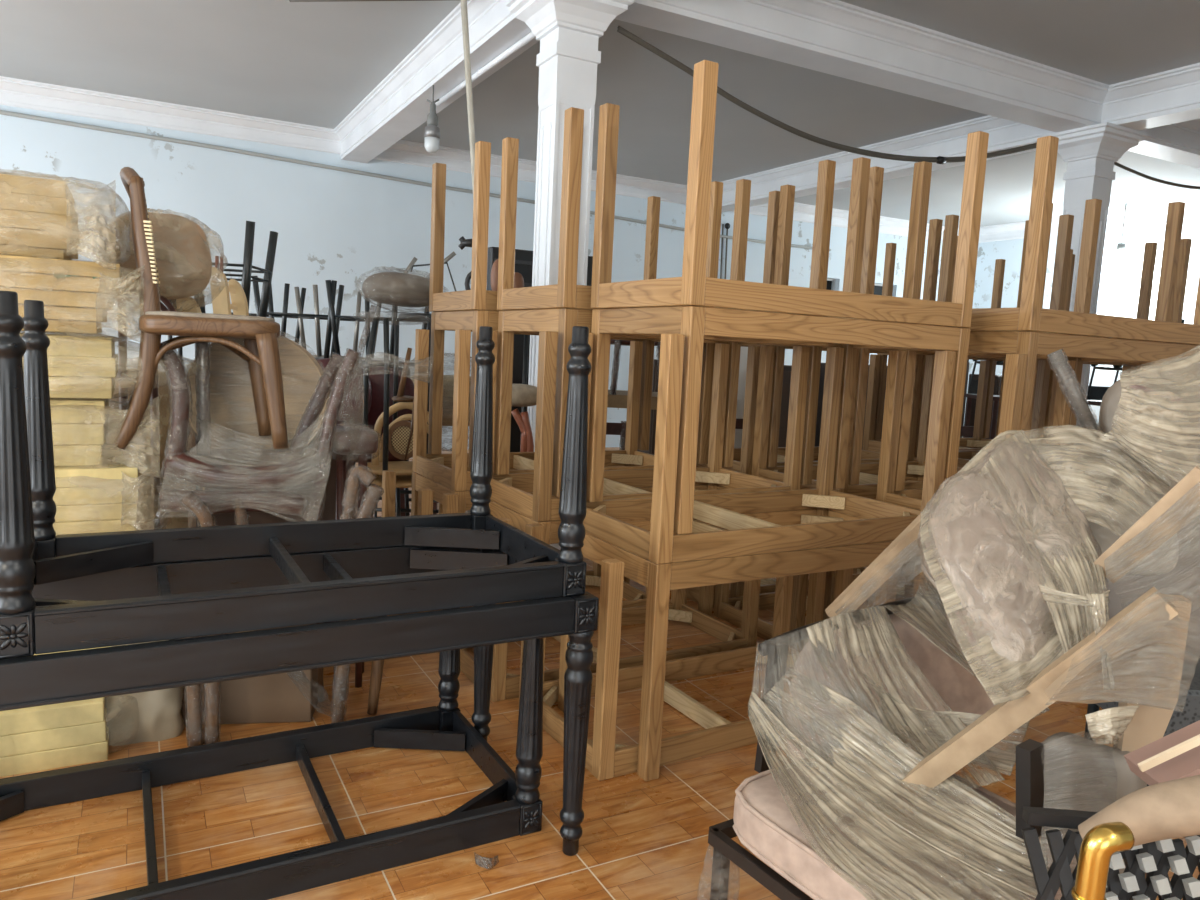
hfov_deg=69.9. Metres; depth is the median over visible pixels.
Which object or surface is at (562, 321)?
frame
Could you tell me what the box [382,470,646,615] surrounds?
frame
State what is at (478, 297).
frame
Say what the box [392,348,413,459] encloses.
stool
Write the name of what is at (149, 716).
plastic bag
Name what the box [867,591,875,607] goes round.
frame
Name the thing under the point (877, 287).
window
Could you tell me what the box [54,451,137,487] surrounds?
pad
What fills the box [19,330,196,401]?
plastic bag
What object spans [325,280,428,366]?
chair
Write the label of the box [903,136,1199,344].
frame
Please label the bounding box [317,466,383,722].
bentwood chair
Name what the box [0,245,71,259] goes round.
pad
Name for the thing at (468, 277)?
ring
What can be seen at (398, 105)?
trim
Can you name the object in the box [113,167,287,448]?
bentwood chair
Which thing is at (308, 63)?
ceiling
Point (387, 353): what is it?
sheet
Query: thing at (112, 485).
plastic bag
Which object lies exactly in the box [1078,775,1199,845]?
armrest
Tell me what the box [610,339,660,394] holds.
chair
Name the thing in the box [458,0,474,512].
pole
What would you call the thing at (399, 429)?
chair
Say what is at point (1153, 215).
trim
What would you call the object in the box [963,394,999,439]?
table
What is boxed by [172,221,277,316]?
bar chair
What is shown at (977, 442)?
frame
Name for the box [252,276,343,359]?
chair
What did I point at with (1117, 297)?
window
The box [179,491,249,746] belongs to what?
bentwood chair
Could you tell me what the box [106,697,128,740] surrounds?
plastic bag
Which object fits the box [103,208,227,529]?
chair
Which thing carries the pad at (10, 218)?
on the pad at (26, 237)
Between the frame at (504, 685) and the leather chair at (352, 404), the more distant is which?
the leather chair at (352, 404)
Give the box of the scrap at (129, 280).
[97,271,143,328]
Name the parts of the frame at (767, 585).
leg, cross rail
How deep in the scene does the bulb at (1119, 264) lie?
12.05 m
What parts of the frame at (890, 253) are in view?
leg, leg, leg, leg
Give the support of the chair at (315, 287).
on the work table at (402, 498)
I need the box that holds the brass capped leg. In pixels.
[1071,822,1134,899]
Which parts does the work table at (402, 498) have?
leg, leg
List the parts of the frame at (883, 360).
leg, leg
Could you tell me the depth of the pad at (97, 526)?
2.95 m
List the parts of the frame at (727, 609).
leg, leg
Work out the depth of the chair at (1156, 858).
1.30 m
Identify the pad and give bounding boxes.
[0,174,74,208]
[0,192,77,226]
[0,209,79,243]
[0,227,77,258]
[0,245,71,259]
[0,255,121,284]
[0,272,117,297]
[0,287,112,310]
[0,697,104,735]
[0,708,106,756]
[0,726,108,776]
[18,304,106,321]
[20,333,114,357]
[22,320,101,333]
[22,354,117,377]
[34,646,110,654]
[49,376,114,398]
[50,398,108,423]
[52,415,107,444]
[53,438,105,466]
[53,485,137,505]
[53,519,135,535]
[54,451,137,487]
[55,503,136,521]
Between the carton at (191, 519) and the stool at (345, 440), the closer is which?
the stool at (345, 440)
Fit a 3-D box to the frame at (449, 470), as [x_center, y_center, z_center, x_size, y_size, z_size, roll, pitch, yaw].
[-0.215,-0.221,4.403,1.318,0.720,0.630,-1,8,-30]
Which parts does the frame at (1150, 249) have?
leg, leg, leg, leg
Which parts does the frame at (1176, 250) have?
leg, leg, leg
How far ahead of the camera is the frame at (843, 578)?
3.89 m
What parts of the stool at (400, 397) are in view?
round seat, leg, leg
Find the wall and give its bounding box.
[0,105,942,449]
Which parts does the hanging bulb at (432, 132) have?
bulb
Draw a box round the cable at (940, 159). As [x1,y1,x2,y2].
[617,25,1036,163]
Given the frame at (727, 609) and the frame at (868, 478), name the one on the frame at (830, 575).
the frame at (868, 478)
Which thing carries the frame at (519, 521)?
on the floor
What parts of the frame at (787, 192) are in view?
leg, leg, leg, leg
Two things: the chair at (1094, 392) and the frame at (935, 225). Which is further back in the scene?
the chair at (1094, 392)
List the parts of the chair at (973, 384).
backrest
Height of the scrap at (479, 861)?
0.028 m
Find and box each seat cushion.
[512,384,536,406]
[733,747,1076,899]
[930,443,1096,677]
[1098,355,1199,493]
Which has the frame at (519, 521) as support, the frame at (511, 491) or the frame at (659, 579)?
the frame at (511, 491)
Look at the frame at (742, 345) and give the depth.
5.28 m
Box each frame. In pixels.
[0,291,591,658]
[0,545,598,855]
[0,598,544,899]
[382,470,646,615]
[411,465,686,607]
[413,329,653,490]
[428,310,714,469]
[429,141,722,311]
[443,493,760,701]
[471,484,775,681]
[490,331,809,521]
[493,308,821,497]
[497,107,835,310]
[519,523,897,780]
[558,509,931,780]
[583,333,955,563]
[587,306,969,534]
[591,60,988,327]
[671,567,865,607]
[696,346,922,474]
[714,574,941,650]
[715,343,925,457]
[730,460,901,597]
[742,476,923,619]
[752,346,961,499]
[763,191,942,300]
[766,345,1037,484]
[774,166,1052,307]
[834,569,1085,649]
[862,354,991,459]
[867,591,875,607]
[874,353,1002,439]
[876,350,1075,509]
[882,236,1074,310]
[894,331,1199,490]
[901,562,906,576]
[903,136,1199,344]
[915,359,1134,466]
[937,220,1157,319]
[968,357,1141,371]
[1030,360,1156,443]
[1042,359,1157,443]
[1050,202,1191,322]
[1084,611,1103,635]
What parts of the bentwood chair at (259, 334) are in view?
post, rail, post, cane panel, seat frame, leg, leg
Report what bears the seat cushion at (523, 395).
on the stool at (523, 395)
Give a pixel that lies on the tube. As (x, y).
(289, 0)
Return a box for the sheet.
[362,353,423,380]
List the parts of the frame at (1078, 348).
leg, leg, leg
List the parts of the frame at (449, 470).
leg, leg, cross rail, leg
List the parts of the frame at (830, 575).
leg, leg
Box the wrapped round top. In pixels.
[186,332,329,448]
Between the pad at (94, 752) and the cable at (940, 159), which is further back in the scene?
the cable at (940, 159)
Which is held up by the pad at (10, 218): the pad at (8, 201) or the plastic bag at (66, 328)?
the pad at (8, 201)
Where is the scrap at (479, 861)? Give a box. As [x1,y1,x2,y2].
[475,853,497,868]
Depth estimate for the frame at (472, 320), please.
4.37 m
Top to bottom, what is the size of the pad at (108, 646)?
0.102 m
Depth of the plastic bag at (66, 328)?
2.84 m
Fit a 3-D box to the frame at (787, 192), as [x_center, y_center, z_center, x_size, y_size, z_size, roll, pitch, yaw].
[1.627,-0.959,4.471,1.318,0.720,0.630,-1,8,-30]
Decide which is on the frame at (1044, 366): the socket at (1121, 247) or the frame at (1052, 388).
the frame at (1052, 388)
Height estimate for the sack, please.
1.254 m
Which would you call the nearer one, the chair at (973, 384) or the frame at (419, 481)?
the frame at (419, 481)
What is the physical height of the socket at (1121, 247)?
0.130 m
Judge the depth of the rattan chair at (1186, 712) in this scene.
1.88 m
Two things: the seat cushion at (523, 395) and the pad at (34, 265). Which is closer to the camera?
the pad at (34, 265)
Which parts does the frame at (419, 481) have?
leg, leg, leg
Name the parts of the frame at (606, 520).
leg, leg, cross rail, leg, leg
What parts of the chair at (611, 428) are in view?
rail, post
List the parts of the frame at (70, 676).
cross rail, bead moulding, cross rail, leg, leg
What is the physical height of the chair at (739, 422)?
0.866 m
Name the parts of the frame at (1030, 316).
leg, leg, leg, leg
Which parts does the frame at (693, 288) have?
leg, leg, cross rail, leg, leg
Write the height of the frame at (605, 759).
0.720 m
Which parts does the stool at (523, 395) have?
leg, leg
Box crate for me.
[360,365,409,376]
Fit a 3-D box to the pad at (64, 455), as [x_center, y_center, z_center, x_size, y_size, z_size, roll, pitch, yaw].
[-2.393,-0.003,2.895,1.250,0.073,0.480,-1,8,-28]
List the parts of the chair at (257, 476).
leg, leg, rail, seat, seat panel, leg, leg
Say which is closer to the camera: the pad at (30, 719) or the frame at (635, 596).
the pad at (30, 719)
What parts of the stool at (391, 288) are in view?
leg, leg, leg, leg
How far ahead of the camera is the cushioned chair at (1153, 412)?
2.01 m
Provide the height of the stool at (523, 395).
1.164 m
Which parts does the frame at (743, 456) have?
leg, cross rail, leg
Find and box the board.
[1124,720,1199,785]
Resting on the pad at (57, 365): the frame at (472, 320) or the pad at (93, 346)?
the pad at (93, 346)
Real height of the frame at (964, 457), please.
0.720 m
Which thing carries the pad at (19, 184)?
on the pad at (8, 201)
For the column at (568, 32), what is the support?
on the floor
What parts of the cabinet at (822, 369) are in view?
door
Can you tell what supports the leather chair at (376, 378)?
on the floor
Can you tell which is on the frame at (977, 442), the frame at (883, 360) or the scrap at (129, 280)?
the frame at (883, 360)
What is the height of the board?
0.158 m
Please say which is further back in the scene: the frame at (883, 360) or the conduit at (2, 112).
the conduit at (2, 112)
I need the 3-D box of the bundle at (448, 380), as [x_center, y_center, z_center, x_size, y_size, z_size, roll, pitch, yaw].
[-1.259,-0.139,6.989,0.734,1.301,0.593,-1,8,-28]
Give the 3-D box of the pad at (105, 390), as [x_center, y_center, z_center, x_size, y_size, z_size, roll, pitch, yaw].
[-2.343,-0.233,2.868,1.250,0.071,0.480,-1,8,-28]
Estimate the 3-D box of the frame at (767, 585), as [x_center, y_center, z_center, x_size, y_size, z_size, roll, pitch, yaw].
[1.032,0.463,5.277,1.318,0.720,0.630,-1,8,-30]
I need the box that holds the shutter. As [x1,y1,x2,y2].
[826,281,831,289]
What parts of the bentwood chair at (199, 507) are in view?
leg, leg, leg, leg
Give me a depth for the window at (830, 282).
14.04 m
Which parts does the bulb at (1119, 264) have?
bulb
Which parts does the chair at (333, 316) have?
leg, leg, seat, leg, leg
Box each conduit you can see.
[0,110,830,250]
[435,32,535,106]
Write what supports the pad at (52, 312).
on the pad at (86, 327)
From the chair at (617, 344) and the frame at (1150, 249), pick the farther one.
the chair at (617, 344)
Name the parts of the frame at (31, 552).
leg, leg, bead moulding, cross rail, bead moulding, leg, leg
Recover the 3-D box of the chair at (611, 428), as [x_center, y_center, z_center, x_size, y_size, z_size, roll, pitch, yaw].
[0.005,0.231,6.238,0.459,0.866,0.496,2,7,-6]
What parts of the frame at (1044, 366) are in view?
leg, leg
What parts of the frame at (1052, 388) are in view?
leg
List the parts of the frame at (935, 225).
leg, leg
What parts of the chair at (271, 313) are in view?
leg, leg, leg, leg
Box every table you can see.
[400,459,436,515]
[607,390,657,409]
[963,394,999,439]
[1087,400,1100,405]
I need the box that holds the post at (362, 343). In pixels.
[356,305,376,372]
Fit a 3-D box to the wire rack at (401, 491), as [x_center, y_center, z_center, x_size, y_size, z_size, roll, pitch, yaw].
[-1.236,0.451,5.698,0.630,0.432,0.421,3,7,0]
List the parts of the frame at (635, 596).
leg, leg, leg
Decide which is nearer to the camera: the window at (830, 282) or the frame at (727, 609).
the frame at (727, 609)
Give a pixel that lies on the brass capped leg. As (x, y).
(1097, 848)
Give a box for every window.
[826,278,835,289]
[874,283,882,294]
[962,221,1199,437]
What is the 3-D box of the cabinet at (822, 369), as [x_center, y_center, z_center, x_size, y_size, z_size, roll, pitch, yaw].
[3.082,-0.376,10.561,0.768,1.350,0.420,-1,8,-28]
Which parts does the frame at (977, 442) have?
leg, leg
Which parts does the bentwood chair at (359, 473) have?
leg, leg, leg, leg, leg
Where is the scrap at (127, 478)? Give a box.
[121,474,142,517]
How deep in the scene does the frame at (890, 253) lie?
6.40 m
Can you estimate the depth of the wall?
10.08 m
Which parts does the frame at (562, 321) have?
leg, leg, leg, leg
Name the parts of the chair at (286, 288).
leg, leg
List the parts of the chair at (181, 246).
leg, leg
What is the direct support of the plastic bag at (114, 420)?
on the pad at (123, 464)
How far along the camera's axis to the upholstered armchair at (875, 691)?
1.77 m
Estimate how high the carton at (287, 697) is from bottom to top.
0.401 m
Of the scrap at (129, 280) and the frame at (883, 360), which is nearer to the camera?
the scrap at (129, 280)
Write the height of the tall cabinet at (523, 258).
2.181 m
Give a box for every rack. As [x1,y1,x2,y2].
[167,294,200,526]
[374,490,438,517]
[398,251,455,322]
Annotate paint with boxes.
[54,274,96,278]
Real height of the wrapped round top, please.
0.549 m
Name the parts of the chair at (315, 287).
leg, leg, seat, leg, leg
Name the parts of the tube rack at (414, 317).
leg, seat, leg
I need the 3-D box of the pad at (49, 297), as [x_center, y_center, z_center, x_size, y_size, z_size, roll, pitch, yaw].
[-2.330,-0.527,2.834,1.250,0.049,0.480,-1,8,-28]
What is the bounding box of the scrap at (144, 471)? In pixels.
[102,405,159,474]
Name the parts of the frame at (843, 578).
leg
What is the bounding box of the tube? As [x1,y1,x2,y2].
[289,0,441,1]
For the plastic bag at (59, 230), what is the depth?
2.83 m
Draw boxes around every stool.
[176,297,201,312]
[330,422,377,687]
[357,266,444,516]
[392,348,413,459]
[511,384,536,451]
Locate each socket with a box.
[427,85,438,125]
[1116,243,1125,251]
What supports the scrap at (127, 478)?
attached to the plastic bag at (112, 485)
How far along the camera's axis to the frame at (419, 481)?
4.13 m
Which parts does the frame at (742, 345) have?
leg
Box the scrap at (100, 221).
[67,202,115,267]
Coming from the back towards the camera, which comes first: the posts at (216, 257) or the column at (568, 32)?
the column at (568, 32)
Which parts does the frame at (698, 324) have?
leg, leg, leg, leg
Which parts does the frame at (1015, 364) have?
leg, leg, leg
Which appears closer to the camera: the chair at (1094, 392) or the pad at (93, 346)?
the pad at (93, 346)
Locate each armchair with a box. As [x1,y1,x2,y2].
[699,582,1146,899]
[825,425,1199,796]
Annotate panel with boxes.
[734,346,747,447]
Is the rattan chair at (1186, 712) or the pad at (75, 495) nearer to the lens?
the rattan chair at (1186, 712)
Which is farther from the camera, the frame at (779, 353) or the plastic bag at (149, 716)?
the frame at (779, 353)
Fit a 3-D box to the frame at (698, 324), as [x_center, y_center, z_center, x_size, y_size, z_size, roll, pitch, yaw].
[0.681,-0.138,3.287,1.318,0.720,0.630,-1,8,-30]
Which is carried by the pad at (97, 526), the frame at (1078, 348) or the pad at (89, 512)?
the pad at (89, 512)
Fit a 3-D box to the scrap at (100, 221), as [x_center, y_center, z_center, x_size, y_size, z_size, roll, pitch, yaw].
[-1.684,-0.745,2.817,0.171,0.292,0.058,3,7,0]
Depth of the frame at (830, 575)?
4.06 m
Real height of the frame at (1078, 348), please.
0.720 m
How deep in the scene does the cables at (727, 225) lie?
12.74 m
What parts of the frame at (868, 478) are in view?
leg, leg, cross rail, leg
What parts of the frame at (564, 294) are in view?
leg, leg, leg, leg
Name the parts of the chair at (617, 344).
leg, seat, leg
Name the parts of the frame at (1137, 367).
leg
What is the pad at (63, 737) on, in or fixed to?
on the pad at (94, 752)
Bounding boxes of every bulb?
[424,85,439,152]
[1106,203,1131,278]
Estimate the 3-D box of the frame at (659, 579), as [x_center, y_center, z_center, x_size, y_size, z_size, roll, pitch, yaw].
[0.579,0.668,3.340,1.318,0.720,0.630,-1,8,-30]
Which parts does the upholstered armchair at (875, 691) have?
leg, seat frame, arm post, rail, arm post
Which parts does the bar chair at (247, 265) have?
leg, leg, leg, leg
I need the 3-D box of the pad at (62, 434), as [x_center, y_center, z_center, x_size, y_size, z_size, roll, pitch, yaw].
[-2.381,-0.075,2.887,1.250,0.072,0.480,-1,8,-28]
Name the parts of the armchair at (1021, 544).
timber leg, timber leg, panel, panel, timber leg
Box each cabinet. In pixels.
[487,247,532,451]
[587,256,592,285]
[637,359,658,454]
[778,365,791,446]
[815,363,887,447]
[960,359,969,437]
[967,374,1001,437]
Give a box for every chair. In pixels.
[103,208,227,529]
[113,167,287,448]
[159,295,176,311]
[159,341,363,520]
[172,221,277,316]
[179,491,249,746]
[203,267,248,489]
[231,283,305,343]
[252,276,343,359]
[294,285,381,359]
[317,358,371,434]
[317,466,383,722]
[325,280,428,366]
[354,366,413,515]
[367,402,442,513]
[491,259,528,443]
[606,421,625,449]
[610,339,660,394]
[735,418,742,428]
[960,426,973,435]
[968,360,1002,393]
[1021,806,1199,899]
[1047,345,1199,656]
[1084,650,1199,899]
[1087,364,1121,399]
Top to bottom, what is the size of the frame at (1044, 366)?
0.720 m
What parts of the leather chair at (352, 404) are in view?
seat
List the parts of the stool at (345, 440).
leg, leg, seat, leg, leg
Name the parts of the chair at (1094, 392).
seat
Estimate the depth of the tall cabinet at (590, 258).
7.93 m
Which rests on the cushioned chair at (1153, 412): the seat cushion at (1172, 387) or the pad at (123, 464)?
the seat cushion at (1172, 387)
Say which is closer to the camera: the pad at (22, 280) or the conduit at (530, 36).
the pad at (22, 280)
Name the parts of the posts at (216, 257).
post, post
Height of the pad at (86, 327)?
0.040 m
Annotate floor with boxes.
[0,447,1198,899]
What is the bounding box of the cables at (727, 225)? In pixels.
[720,223,729,278]
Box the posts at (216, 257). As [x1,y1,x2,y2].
[215,256,222,271]
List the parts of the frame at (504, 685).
leg, leg, cross rail, leg, leg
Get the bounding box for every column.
[506,0,633,549]
[1041,122,1147,425]
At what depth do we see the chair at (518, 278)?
6.27 m
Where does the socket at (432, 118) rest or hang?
attached to the hanging bulb at (432, 132)
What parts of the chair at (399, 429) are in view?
seat frame, seat frame, leg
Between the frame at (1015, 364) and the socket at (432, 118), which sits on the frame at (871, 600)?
the frame at (1015, 364)
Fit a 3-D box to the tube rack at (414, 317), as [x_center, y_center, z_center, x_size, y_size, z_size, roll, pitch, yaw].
[-1.161,-1.086,5.716,0.395,0.471,0.325,-1,8,-28]
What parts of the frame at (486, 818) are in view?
cross rail, bead moulding, cross rail, bead moulding, leg, leg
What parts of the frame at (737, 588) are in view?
leg, leg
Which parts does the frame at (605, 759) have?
leg, leg, cross rail, leg, leg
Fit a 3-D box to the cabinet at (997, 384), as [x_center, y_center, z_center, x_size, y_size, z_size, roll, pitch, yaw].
[4.920,-0.265,10.569,0.790,1.300,0.420,-1,8,-28]
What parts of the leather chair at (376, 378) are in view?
seat, leg, leg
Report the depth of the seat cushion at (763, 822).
1.68 m
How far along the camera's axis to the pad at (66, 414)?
2.93 m
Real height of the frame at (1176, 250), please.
0.720 m
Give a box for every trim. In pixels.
[0,76,958,241]
[334,0,539,162]
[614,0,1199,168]
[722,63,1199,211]
[979,201,1199,242]
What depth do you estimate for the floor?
2.54 m
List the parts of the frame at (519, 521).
leg, leg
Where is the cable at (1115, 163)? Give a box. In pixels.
[1114,162,1199,189]
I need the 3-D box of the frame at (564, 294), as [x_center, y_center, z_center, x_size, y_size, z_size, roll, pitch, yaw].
[0.294,-0.939,3.757,1.318,0.720,0.630,-1,8,-30]
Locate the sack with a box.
[106,358,194,530]
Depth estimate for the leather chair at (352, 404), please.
5.08 m
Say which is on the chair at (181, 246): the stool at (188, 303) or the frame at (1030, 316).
the stool at (188, 303)
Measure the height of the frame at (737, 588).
0.720 m
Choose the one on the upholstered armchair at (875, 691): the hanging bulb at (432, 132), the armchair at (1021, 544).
the armchair at (1021, 544)
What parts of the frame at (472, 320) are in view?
leg, leg, leg, leg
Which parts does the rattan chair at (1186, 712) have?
leg, woven seat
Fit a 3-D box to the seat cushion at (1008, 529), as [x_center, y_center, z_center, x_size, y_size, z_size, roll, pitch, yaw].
[0.918,0.228,1.915,0.419,0.456,0.328,-2,8,-33]
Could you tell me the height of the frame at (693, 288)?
0.720 m
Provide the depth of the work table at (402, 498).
5.71 m
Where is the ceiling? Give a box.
[0,0,1199,227]
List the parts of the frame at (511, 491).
leg, leg, cross rail, leg, leg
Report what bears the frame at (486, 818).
on the floor
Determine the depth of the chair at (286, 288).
6.11 m
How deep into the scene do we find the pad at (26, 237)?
2.86 m
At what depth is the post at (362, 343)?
4.22 m
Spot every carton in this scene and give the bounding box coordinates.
[180,623,322,724]
[186,423,202,527]
[204,435,353,622]
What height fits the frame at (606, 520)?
0.720 m
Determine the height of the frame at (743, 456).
0.720 m
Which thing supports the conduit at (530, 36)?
attached to the wall
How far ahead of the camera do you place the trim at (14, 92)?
9.64 m
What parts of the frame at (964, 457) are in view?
leg, leg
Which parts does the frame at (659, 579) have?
leg, leg, cross rail, leg, leg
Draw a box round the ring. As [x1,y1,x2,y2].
[465,271,470,289]
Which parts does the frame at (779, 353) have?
leg, leg, leg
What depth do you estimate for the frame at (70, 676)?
2.15 m
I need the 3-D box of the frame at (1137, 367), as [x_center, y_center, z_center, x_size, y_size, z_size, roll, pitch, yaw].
[2.899,-0.320,5.742,1.318,0.720,0.630,-1,8,-30]
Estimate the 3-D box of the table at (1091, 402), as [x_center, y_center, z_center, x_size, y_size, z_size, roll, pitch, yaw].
[5.100,0.070,8.639,0.340,1.100,0.600,3,7,0]
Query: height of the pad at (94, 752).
0.067 m
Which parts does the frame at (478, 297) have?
leg, leg, leg, leg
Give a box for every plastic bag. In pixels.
[0,170,130,265]
[0,253,159,340]
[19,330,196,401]
[61,398,145,468]
[69,459,168,528]
[105,640,184,745]
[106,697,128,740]
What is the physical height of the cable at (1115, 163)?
0.203 m
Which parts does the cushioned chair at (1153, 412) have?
wrapped tube leg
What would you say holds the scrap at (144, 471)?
attached to the plastic bag at (114, 420)

